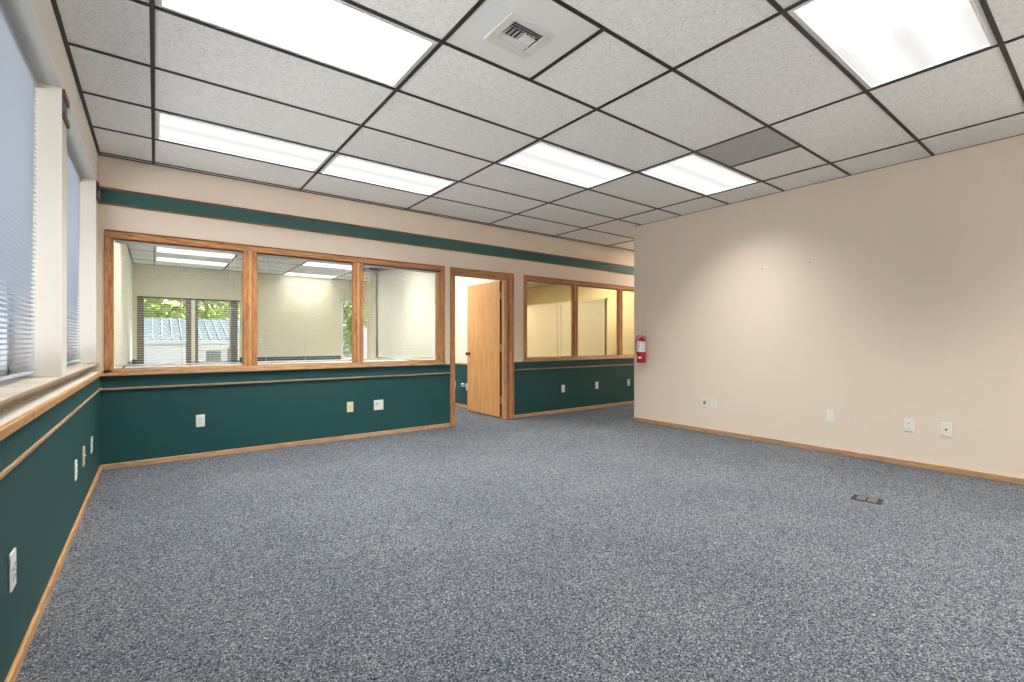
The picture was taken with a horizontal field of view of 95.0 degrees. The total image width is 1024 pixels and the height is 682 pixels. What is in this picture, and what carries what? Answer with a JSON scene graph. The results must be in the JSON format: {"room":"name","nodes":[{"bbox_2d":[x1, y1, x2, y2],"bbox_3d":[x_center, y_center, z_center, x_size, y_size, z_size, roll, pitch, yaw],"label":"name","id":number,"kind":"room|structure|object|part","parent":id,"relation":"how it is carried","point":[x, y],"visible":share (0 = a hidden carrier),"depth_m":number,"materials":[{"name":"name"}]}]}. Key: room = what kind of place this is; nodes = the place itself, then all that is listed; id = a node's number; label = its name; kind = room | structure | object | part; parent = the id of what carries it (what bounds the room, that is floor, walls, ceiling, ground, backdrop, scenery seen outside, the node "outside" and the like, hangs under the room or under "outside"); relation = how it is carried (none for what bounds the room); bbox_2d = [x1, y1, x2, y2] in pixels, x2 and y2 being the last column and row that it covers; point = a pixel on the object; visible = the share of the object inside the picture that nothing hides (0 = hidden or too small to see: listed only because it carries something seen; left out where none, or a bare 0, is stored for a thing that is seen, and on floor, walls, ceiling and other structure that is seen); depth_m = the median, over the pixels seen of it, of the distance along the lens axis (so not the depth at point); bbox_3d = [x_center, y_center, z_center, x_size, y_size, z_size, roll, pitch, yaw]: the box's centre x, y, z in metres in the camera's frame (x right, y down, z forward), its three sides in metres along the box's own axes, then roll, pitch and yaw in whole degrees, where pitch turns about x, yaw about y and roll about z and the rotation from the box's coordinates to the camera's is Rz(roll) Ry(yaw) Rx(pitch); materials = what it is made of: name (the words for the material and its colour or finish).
{"room":"empty office","nodes":[
{"label":"empty office","id":0,"kind":"room"},
{"bbox_2d":[0,0,131,681],"bbox_3d":[-3.631,-0.255,3.816,0.402,2.744,14.670,0,0,-37],"label":"wall","id":1,"kind":"structure","parent":0,"point":[51,346],"depth_m":2.44,"materials":[{"name":"beige"}]},
{"bbox_2d":[0,274,8,376],"bbox_3d":[-2.076,-0.577,1.713,0.060,1.523,1.580,0,0,-37],"label":"window","id":2,"kind":"structure","parent":1,"relation":"in","point":[2,363],"depth_m":2.32,"materials":[{"name":"white"}]},
{"bbox_2d":[8,547,15,592],"bbox_3d":[-1.646,0.755,1.548,0.011,0.125,0.072,0,0,-37],"label":"electrical outlet","id":3,"kind":"object","parent":1,"relation":"attached to","point":[12,556],"visible":1,"depth_m":1.53,"materials":[{"name":"white plastic"}]},
{"bbox_2d":[13,558,15,568],"bbox_3d":[-1.643,0.736,1.550,0.004,0.033,0.033,0,0,-37],"label":"receptacle","id":4,"kind":"object","parent":3,"relation":"attached to","point":[14,559],"depth_m":1.54,"materials":[{"name":"white plastic"}]},
{"bbox_2d":[0,411,33,440],"bbox_3d":[-0.406,0.277,-0.076,0.018,0.036,4.570,0,0,-37],"label":"trim","id":5,"kind":"structure","parent":1,"relation":"attached to","point":[8,428],"depth_m":1.53,"materials":[{"name":"brown wood"}]},
{"bbox_2d":[0,2,36,381],"bbox_3d":[-1.982,-0.585,1.784,0.030,1.494,1.560,0,0,-37],"label":"window blind","id":6,"kind":"object","parent":1,"relation":"attached to","point":[18,83],"visible":1,"depth_m":2.08,"materials":[{"name":"grey plastic"}]},
{"bbox_3d":[-1.982,0.155,1.784,0.024,0.014,1.556,0,0,-37],"label":"rail","id":7,"kind":"part","parent":6,"relation":"part of","materials":[{"name":"grey"}]},
{"bbox_2d":[0,375,66,405],"bbox_3d":[-0.844,0.195,0.250,0.270,0.016,5.620,0,0,-37],"label":"trim","id":8,"kind":"structure","parent":1,"relation":"attached to","point":[12,389],"depth_m":1.97,"materials":[{"name":"paint"}]},
{"bbox_2d":[0,0,94,179],"bbox_3d":[-2.546,-1.336,2.480,0.261,0.004,3.366,0,0,-37],"label":"trim","id":9,"kind":"structure","parent":1,"relation":"attached to","point":[20,14],"depth_m":2.19,"materials":[{"name":"grey paint"}]},
{"bbox_2d":[0,371,99,425],"bbox_3d":[-1.321,0.268,1.049,0.088,0.014,7.470,0,0,-37],"label":"trim","id":10,"kind":"structure","parent":1,"relation":"on","point":[11,413],"depth_m":2.06,"materials":[{"name":"laminate"}]},
{"bbox_2d":[0,388,100,479],"bbox_3d":[-1.287,0.410,1.075,0.010,0.018,7.470,0,0,-37],"label":"trim","id":11,"kind":"structure","parent":1,"relation":"attached to","point":[26,453],"depth_m":1.87,"materials":[{"name":"brown wood"}]},
{"bbox_2d":[4,465,101,681],"bbox_3d":[-1.282,1.093,1.071,0.013,0.048,7.457,0,0,-37],"label":"baseboard","id":12,"kind":"structure","parent":1,"relation":"attached to","point":[16,665],"depth_m":1.98,"materials":[{"name":"brown wood"}]},
{"bbox_2d":[29,371,102,418],"bbox_3d":[-2.662,0.277,2.889,0.018,0.036,2.877,0,0,-37],"label":"trim","id":13,"kind":"structure","parent":1,"relation":"attached to","point":[40,409],"depth_m":2.27,"materials":[{"name":"brown wood"}]},
{"bbox_2d":[67,149,80,363],"bbox_3d":[-3.054,-0.585,3.194,0.030,1.494,1.598,0,0,-37],"label":"window blind","id":14,"kind":"object","parent":1,"relation":"attached to","point":[73,177],"visible":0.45,"depth_m":3.54,"materials":[{"name":"grey"}]},
{"bbox_3d":[-3.054,0.155,3.194,0.024,0.014,1.594,0,0,-37],"label":"rail","id":15,"kind":"part","parent":14,"relation":"part of","materials":[{"name":"grey"}]},
{"bbox_2d":[74,459,77,480],"bbox_3d":[-2.585,0.765,2.782,0.011,0.116,0.072,0,0,-37],"label":"electrical outlet","id":16,"kind":"object","parent":1,"relation":"attached to","point":[75,462],"visible":1,"depth_m":2.75,"materials":[{"name":"white plastic"}]},
{"bbox_2d":[62,89,99,203],"bbox_3d":[-2.965,-1.258,3.260,0.012,0.150,1.960,0,0,-37],"label":"trim","id":17,"kind":"structure","parent":1,"relation":"attached to","point":[65,101],"depth_m":2.55,"materials":[{"name":"teal paint"}]},
{"bbox_2d":[66,363,98,377],"bbox_3d":[-3.106,0.195,3.224,0.270,0.016,1.845,0,0,-37],"label":"trim","id":18,"kind":"structure","parent":1,"relation":"attached to","point":[72,369],"depth_m":3.31,"materials":[{"name":"paint"}]},
{"bbox_2d":[82,446,85,465],"bbox_3d":[-2.817,0.758,3.091,0.015,0.125,0.072,0,0,-37],"label":"jack plate","id":19,"kind":"object","parent":1,"relation":"attached to","point":[83,448],"visible":1,"depth_m":3.06,"materials":[{"name":"beige plastic"}]},
{"bbox_2d":[91,436,92,452],"bbox_3d":[-3.112,0.769,3.475,0.011,0.116,0.072,0,0,-37],"label":"electrical outlet","id":20,"kind":"object","parent":1,"relation":"attached to","point":[92,436],"visible":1,"depth_m":3.46,"materials":[{"name":"white plastic"}]},
{"bbox_2d":[132,263,377,363],"bbox_3d":[-4.810,-0.255,10.897,6.860,2.744,1.970,0,0,-37],"label":"wall","id":21,"kind":"structure","parent":0,"point":[270,322],"depth_m":11.35,"materials":[{"name":"cream paint"},{"name":"teal paint"}]},
{"bbox_2d":[137,296,239,364],"bbox_3d":[-7.049,-0.158,10.306,1.860,1.550,0.080,0,0,-37],"label":"window","id":22,"kind":"structure","parent":21,"relation":"in","point":[190,345],"depth_m":10.29,"materials":[{"name":"brown"}]},
{"bbox_2d":[341,299,366,359],"bbox_3d":[-3.906,-0.293,12.697,1.440,1.580,0.080,0,0,-37],"label":"window","id":23,"kind":"structure","parent":21,"relation":"in","point":[342,301],"depth_m":12.25,"materials":[{"name":"white"}]},
{"bbox_2d":[127,244,553,287],"bbox_3d":[-2.001,-1.615,9.749,9.378,0.026,6.960,0,0,-37],"label":"ceiling","id":24,"kind":"structure","parent":0,"point":[283,268],"depth_m":9.86,"materials":[{"name":"tile"}]},
{"bbox_2d":[155,257,228,265],"bbox_3d":[-6.480,-1.650,9.520,1.230,0.095,0.552,0,0,-37],"label":"ceiling light","id":25,"kind":"object","parent":24,"relation":"attached to","point":[163,259],"visible":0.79,"depth_m":9.49,"materials":[{"name":"white plastic"}]},
{"bbox_2d":[155,247,235,258],"bbox_3d":[-5.757,-1.650,8.569,1.230,0.095,0.602,0,0,-37],"label":"ceiling light","id":26,"kind":"object","parent":24,"relation":"attached to","point":[220,255],"visible":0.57,"depth_m":8.59,"materials":[{"name":"white plastic"}]},
{"bbox_2d":[283,272,335,278],"bbox_3d":[-4.919,-1.650,11.480,1.198,0.095,0.662,0,0,-37],"label":"ceiling light","id":27,"kind":"object","parent":24,"relation":"attached to","point":[292,273],"visible":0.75,"depth_m":11.53,"materials":[{"name":"white plastic"}]},
{"bbox_2d":[302,262,351,269],"bbox_3d":[-3.823,-1.650,10.040,1.198,0.095,0.602,0,0,-37],"label":"ceiling light","id":28,"kind":"object","parent":24,"relation":"attached to","point":[316,264],"visible":0.36,"depth_m":10.00,"materials":[{"name":"white plastic"}]},
{"bbox_2d":[88,155,633,464],"bbox_3d":[0.063,-0.245,6.871,9.578,2.724,0.120,0,0,-37],"label":"wall","id":29,"kind":"structure","parent":0,"point":[147,423],"depth_m":5.07,"materials":[{"name":"teal paint"}]},
{"bbox_2d":[196,414,204,426],"bbox_3d":[-2.975,0.762,4.478,0.072,0.116,0.011,0,0,-37],"label":"electrical outlet","id":30,"kind":"object","parent":29,"relation":"attached to","point":[200,419],"visible":1,"depth_m":4.47,"materials":[{"name":"white plastic"}]},
{"bbox_2d":[102,229,446,375],"bbox_3d":[-2.240,-0.331,5.119,3.377,1.272,0.180,0,0,-37],"label":"window","id":31,"kind":"structure","parent":29,"relation":"in","point":[249,252],"depth_m":4.74,"materials":[{"name":"brown wood"}]},
{"bbox_2d":[115,240,240,365],"bbox_3d":[-3.138,-0.338,4.460,0.977,1.123,0.044,0,0,-37],"label":"window blind","id":32,"kind":"object","parent":31,"relation":"attached to","point":[116,241],"visible":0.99,"depth_m":4.44,"materials":[{"name":"white"}]},
{"bbox_3d":[-3.143,0.217,4.467,0.973,0.014,0.024,0,0,-37],"label":"rail","id":33,"kind":"part","parent":32,"relation":"part of","materials":[{"name":"white"}]},
{"bbox_2d":[125,360,408,367],"bbox_3d":[-2.624,0.692,5.555,3.050,0.850,0.720,0,0,-37],"label":"countertop","id":34,"kind":"structure","parent":31,"relation":"attached to","point":[364,360],"depth_m":5.33,"materials":[{"name":"white plastic"}]},
{"bbox_3d":[-2.240,0.277,5.119,3.377,0.056,0.180,0,0,-37],"label":"sill","id":35,"kind":"part","parent":31,"relation":"part of","materials":[{"name":"brown wood"}]},
{"bbox_2d":[257,254,349,362],"bbox_3d":[-2.257,-0.338,5.130,0.956,1.123,0.044,0,0,-37],"label":"window blind","id":36,"kind":"object","parent":31,"relation":"attached to","point":[258,255],"visible":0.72,"depth_m":5.07,"materials":[{"name":"white"}]},
{"bbox_3d":[-2.262,0.217,5.137,0.952,0.014,0.024,0,0,-37],"label":"rail","id":37,"kind":"part","parent":36,"relation":"part of","materials":[{"name":"white"}]},
{"bbox_2d":[364,265,436,359],"bbox_3d":[-1.374,-0.338,5.802,0.983,1.123,0.044,0,0,-37],"label":"window blind","id":38,"kind":"object","parent":31,"relation":"attached to","point":[368,266],"visible":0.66,"depth_m":5.77,"materials":[{"name":"white plastic"}]},
{"bbox_3d":[-1.379,0.217,5.809,0.979,0.014,0.024,0,0,-37],"label":"rail","id":39,"kind":"part","parent":38,"relation":"part of","materials":[{"name":"white"}]},
{"bbox_2d":[347,402,352,411],"bbox_3d":[-1.841,0.751,5.338,0.072,0.116,0.015,0,0,-37],"label":"jack plate","id":40,"kind":"object","parent":29,"relation":"attached to","point":[349,404],"visible":1,"depth_m":5.33,"materials":[{"name":"beige plastic"}]},
{"bbox_2d":[100,186,633,274],"bbox_3d":[0.184,-1.256,6.878,9.378,0.147,0.016,0,0,-37],"label":"wall stripe","id":41,"kind":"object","parent":29,"relation":"attached to","point":[108,196],"depth_m":5.14,"materials":[{"name":"teal paint"}]},
{"bbox_2d":[100,364,633,390],"bbox_3d":[0.185,0.418,6.877,9.378,0.018,0.018,0,0,-37],"label":"trim","id":42,"kind":"structure","parent":29,"relation":"attached to","point":[164,386],"depth_m":4.99,"materials":[{"name":"brown wood"}]},
{"bbox_2d":[102,401,633,469],"bbox_3d":[0.183,1.093,6.879,9.378,0.048,0.013,0,0,-37],"label":"baseboard","id":43,"kind":"structure","parent":29,"relation":"attached to","point":[362,435],"depth_m":4.99,"materials":[{"name":"brown wood"}]},
{"bbox_2d":[374,400,382,409],"bbox_3d":[-1.575,0.755,5.542,0.116,0.118,0.010,0,0,-37],"label":"double wall plate","id":44,"kind":"object","parent":29,"relation":"attached to","point":[378,404],"visible":1,"depth_m":5.54,"materials":[{"name":"white plastic"}]},
{"bbox_2d":[450,267,513,426],"bbox_3d":[-0.427,0.075,6.494,1.055,2.084,0.162,0,0,-37],"label":"trim","id":45,"kind":"structure","parent":29,"relation":"attached to","point":[507,279],"depth_m":6.69,"materials":[{"name":"brown wood"}]},
{"bbox_2d":[465,281,501,416],"bbox_3d":[-0.421,0.115,7.139,0.180,1.976,0.882,0,0,-38],"label":"door","id":46,"kind":"structure","parent":29,"relation":"in","point":[484,301],"depth_m":7.08,"materials":[{"name":"brown wood"}]},
{"bbox_2d":[523,275,633,361],"bbox_3d":[1.495,-0.331,7.960,3.460,1.272,0.180,0,0,-37],"label":"window","id":47,"kind":"structure","parent":29,"relation":"in","point":[574,284],"depth_m":7.49,"materials":[{"name":"brown wood"}]},
{"bbox_3d":[1.495,0.277,7.960,3.460,0.056,0.180,0,0,-37],"label":"sill","id":48,"kind":"part","parent":47,"relation":"part of","materials":[{"name":"brown wood"}]},
{"bbox_2d":[364,267,381,270],"bbox_3d":[0.297,-1.778,6.729,9.978,0.060,14.950,0,0,-37],"label":"ceiling","id":49,"kind":"structure","parent":0,"point":[366,268],"depth_m":11.46,"materials":[{"name":"grey"}]},
{"bbox_2d":[376,269,499,404],"bbox_3d":[-1.587,-0.255,8.964,0.070,2.744,5.210,0,0,-37],"label":"wall","id":50,"kind":"structure","parent":0,"point":[461,283],"depth_m":9.31,"materials":[{"name":"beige paint"}]},
{"bbox_2d":[376,357,466,407],"bbox_3d":[-1.620,0.744,8.939,0.014,0.747,5.210,0,0,-37],"label":"trim","id":51,"kind":"structure","parent":50,"relation":"attached to","point":[456,404],"depth_m":8.01,"materials":[{"name":"brown wood"}]},
{"bbox_2d":[15,403,1023,681],"bbox_3d":[0.373,1.177,6.818,10.350,0.120,15.000,0,0,-37],"label":"floor","id":52,"kind":"structure","parent":0,"point":[602,544],"depth_m":2.35,"materials":[{"name":"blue carpet"}]},
{"bbox_2d":[851,494,882,504],"bbox_3d":[2.500,1.114,3.303,0.170,0.006,0.130,0,0,45],"label":"lid","id":53,"kind":"object","parent":52,"relation":"on","point":[855,497],"visible":1,"depth_m":3.29,"materials":[{"name":"grey"}]},
{"bbox_2d":[50,0,1023,251],"bbox_3d":[2.427,-1.615,3.901,9.412,0.026,7.470,0,0,-37],"label":"ceiling","id":54,"kind":"structure","parent":0,"point":[635,86],"depth_m":3.11,"materials":[{"name":"tile"}]},
{"bbox_2d":[155,110,332,171],"bbox_3d":[-2.172,-1.650,3.857,1.230,0.095,0.602,0,0,-37],"label":"ceiling light","id":55,"kind":"object","parent":54,"relation":"attached to","point":[168,127],"visible":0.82,"depth_m":3.80,"materials":[{"name":"white plastic"}]},
{"bbox_2d":[155,0,438,87],"bbox_3d":[-1.050,-1.650,2.383,1.230,0.095,0.597,0,0,-37],"label":"ceiling light","id":56,"kind":"object","parent":54,"relation":"attached to","point":[339,34],"visible":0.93,"depth_m":2.43,"materials":[{"name":"white plastic"}]},
{"bbox_2d":[319,153,455,195],"bbox_3d":[-1.199,-1.650,4.598,1.200,0.095,0.602,0,0,-37],"label":"ceiling light","id":57,"kind":"object","parent":54,"relation":"attached to","point":[340,165],"visible":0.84,"depth_m":4.56,"materials":[{"name":"white plastic"}]},
{"bbox_2d":[483,11,555,58],"bbox_3d":[0.040,-1.629,2.474,0.290,0.058,0.256,0,0,-37],"label":"ceiling vent","id":58,"kind":"object","parent":54,"relation":"in","point":[515,34],"visible":0.95,"depth_m":2.48,"materials":[{"name":"white metal"}]},
{"bbox_2d":[498,141,632,187],"bbox_3d":[0.511,-1.650,4.344,1.198,0.095,0.618,0,0,-37],"label":"ceiling light","id":59,"kind":"object","parent":54,"relation":"attached to","point":[542,158],"visible":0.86,"depth_m":4.30,"materials":[{"name":"white plastic"}]},
{"bbox_2d":[639,153,758,194],"bbox_3d":[1.846,-1.650,4.587,1.205,0.095,0.597,0,0,-37],"label":"ceiling light","id":60,"kind":"object","parent":54,"relation":"attached to","point":[694,172],"visible":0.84,"depth_m":4.56,"materials":[{"name":"white plastic"}]},
{"bbox_2d":[787,0,997,89],"bbox_3d":[1.982,-1.650,2.411,1.198,0.095,0.597,0,0,-37],"label":"ceiling light","id":61,"kind":"object","parent":54,"relation":"attached to","point":[879,42],"visible":0.9,"depth_m":2.45,"materials":[{"name":"white plastic"}]},
{"bbox_2d":[527,298,607,356],"bbox_3d":[0.632,0.100,11.903,0.110,2.035,4.620,0,0,-37],"label":"wall partition","id":62,"kind":"structure","parent":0,"point":[548,325],"depth_m":11.04,"materials":[{"name":"white paint"}]},
{"bbox_2d":[367,134,1023,478],"bbox_3d":[2.446,-0.255,7.767,4.900,2.744,13.600,0,0,-37],"label":"wall","id":63,"kind":"structure","parent":0,"point":[908,302],"depth_m":4.54,"materials":[{"name":"beige paint"}]},
{"bbox_2d":[635,331,646,362],"bbox_3d":[1.772,0.080,6.402,0.145,0.434,0.133,0,0,-3],"label":"fire extinguisher","id":64,"kind":"object","parent":63,"relation":"attached to","point":[641,342],"visible":1,"depth_m":6.35,"materials":[{"name":"red metal"}]},
{"bbox_2d":[702,398,707,407],"bbox_3d":[2.360,0.755,5.744,0.011,0.116,0.072,0,0,-37],"label":"data jack plate","id":65,"kind":"object","parent":63,"relation":"attached to","point":[704,400],"visible":1,"depth_m":5.74,"materials":[{"name":"white plastic"}]},
{"bbox_2d":[711,399,716,408],"bbox_3d":[2.431,0.759,5.651,0.011,0.116,0.072,0,0,-37],"label":"electrical outlet","id":66,"kind":"object","parent":63,"relation":"attached to","point":[713,401],"visible":1,"depth_m":5.64,"materials":[{"name":"white plastic"}]},
{"bbox_2d":[633,417,1023,484],"bbox_3d":[5.067,1.092,5.189,3.651,0.050,6.323,0,0,-37],"label":"baseboard","id":67,"kind":"structure","parent":63,"relation":"attached to","point":[996,477],"depth_m":4.50,"materials":[{"name":"brown wood"}]},
{"bbox_2d":[826,410,834,421],"bbox_3d":[3.175,0.745,4.675,0.008,0.116,0.072,0,0,-37],"label":"blank wall plate","id":68,"kind":"object","parent":63,"relation":"attached to","point":[830,414],"visible":1,"depth_m":4.67,"materials":[{"name":"white plastic"}]},
{"bbox_2d":[904,418,913,431],"bbox_3d":[3.544,0.753,4.189,0.011,0.116,0.072,0,0,-37],"label":"electrical outlet","id":69,"kind":"object","parent":63,"relation":"attached to","point":[908,423],"visible":1,"depth_m":4.18,"materials":[{"name":"white plastic"}]},
{"bbox_2d":[941,422,951,436],"bbox_3d":[3.693,0.753,3.989,0.015,0.116,0.072,0,0,-37],"label":"cable jack plate","id":70,"kind":"object","parent":63,"relation":"attached to","point":[946,428],"visible":1,"depth_m":3.99,"materials":[{"name":"white plastic"}]},
{"label":"outside","id":71,"kind":"structure","parent":0,"visible":0},
{"bbox_3d":[7.958,2.367,6.055,100.000,0.100,120.000,0,0,-37],"label":"ground","id":72,"kind":"structure","parent":71,"visible":0},
{"bbox_2d":[144,317,238,365],"bbox_3d":[-12.856,0.695,18.797,7.430,3.243,6.212,0,0,-37],"label":"garage","id":73,"kind":"structure","parent":72,"relation":"on","point":[158,347],"depth_m":16.77,"materials":[{"name":"grey"}]},
{"bbox_3d":[-10.324,1.112,17.244,0.370,1.810,0.050,0,0,-37],"label":"door","id":74,"kind":"part","parent":73,"relation":"part of","materials":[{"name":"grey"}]},
{"bbox_2d":[144,298,238,319],"bbox_3d":[-18.826,-0.855,25.312,7.238,6.360,8.086,0,0,4],"label":"tree","id":75,"kind":"object","parent":72,"relation":"on","point":[212,311],"visible":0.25,"depth_m":23.19,"materials":[{"name":"green plant"}]},
{"bbox_2d":[218,302,366,357],"bbox_3d":[-15.134,-1.551,34.218,11.919,7.751,7.646,0,0,-37],"label":"tree","id":76,"kind":"object","parent":72,"relation":"on","point":[347,306],"visible":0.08,"depth_m":35.24,"materials":[{"name":"green plant"}]}
]}

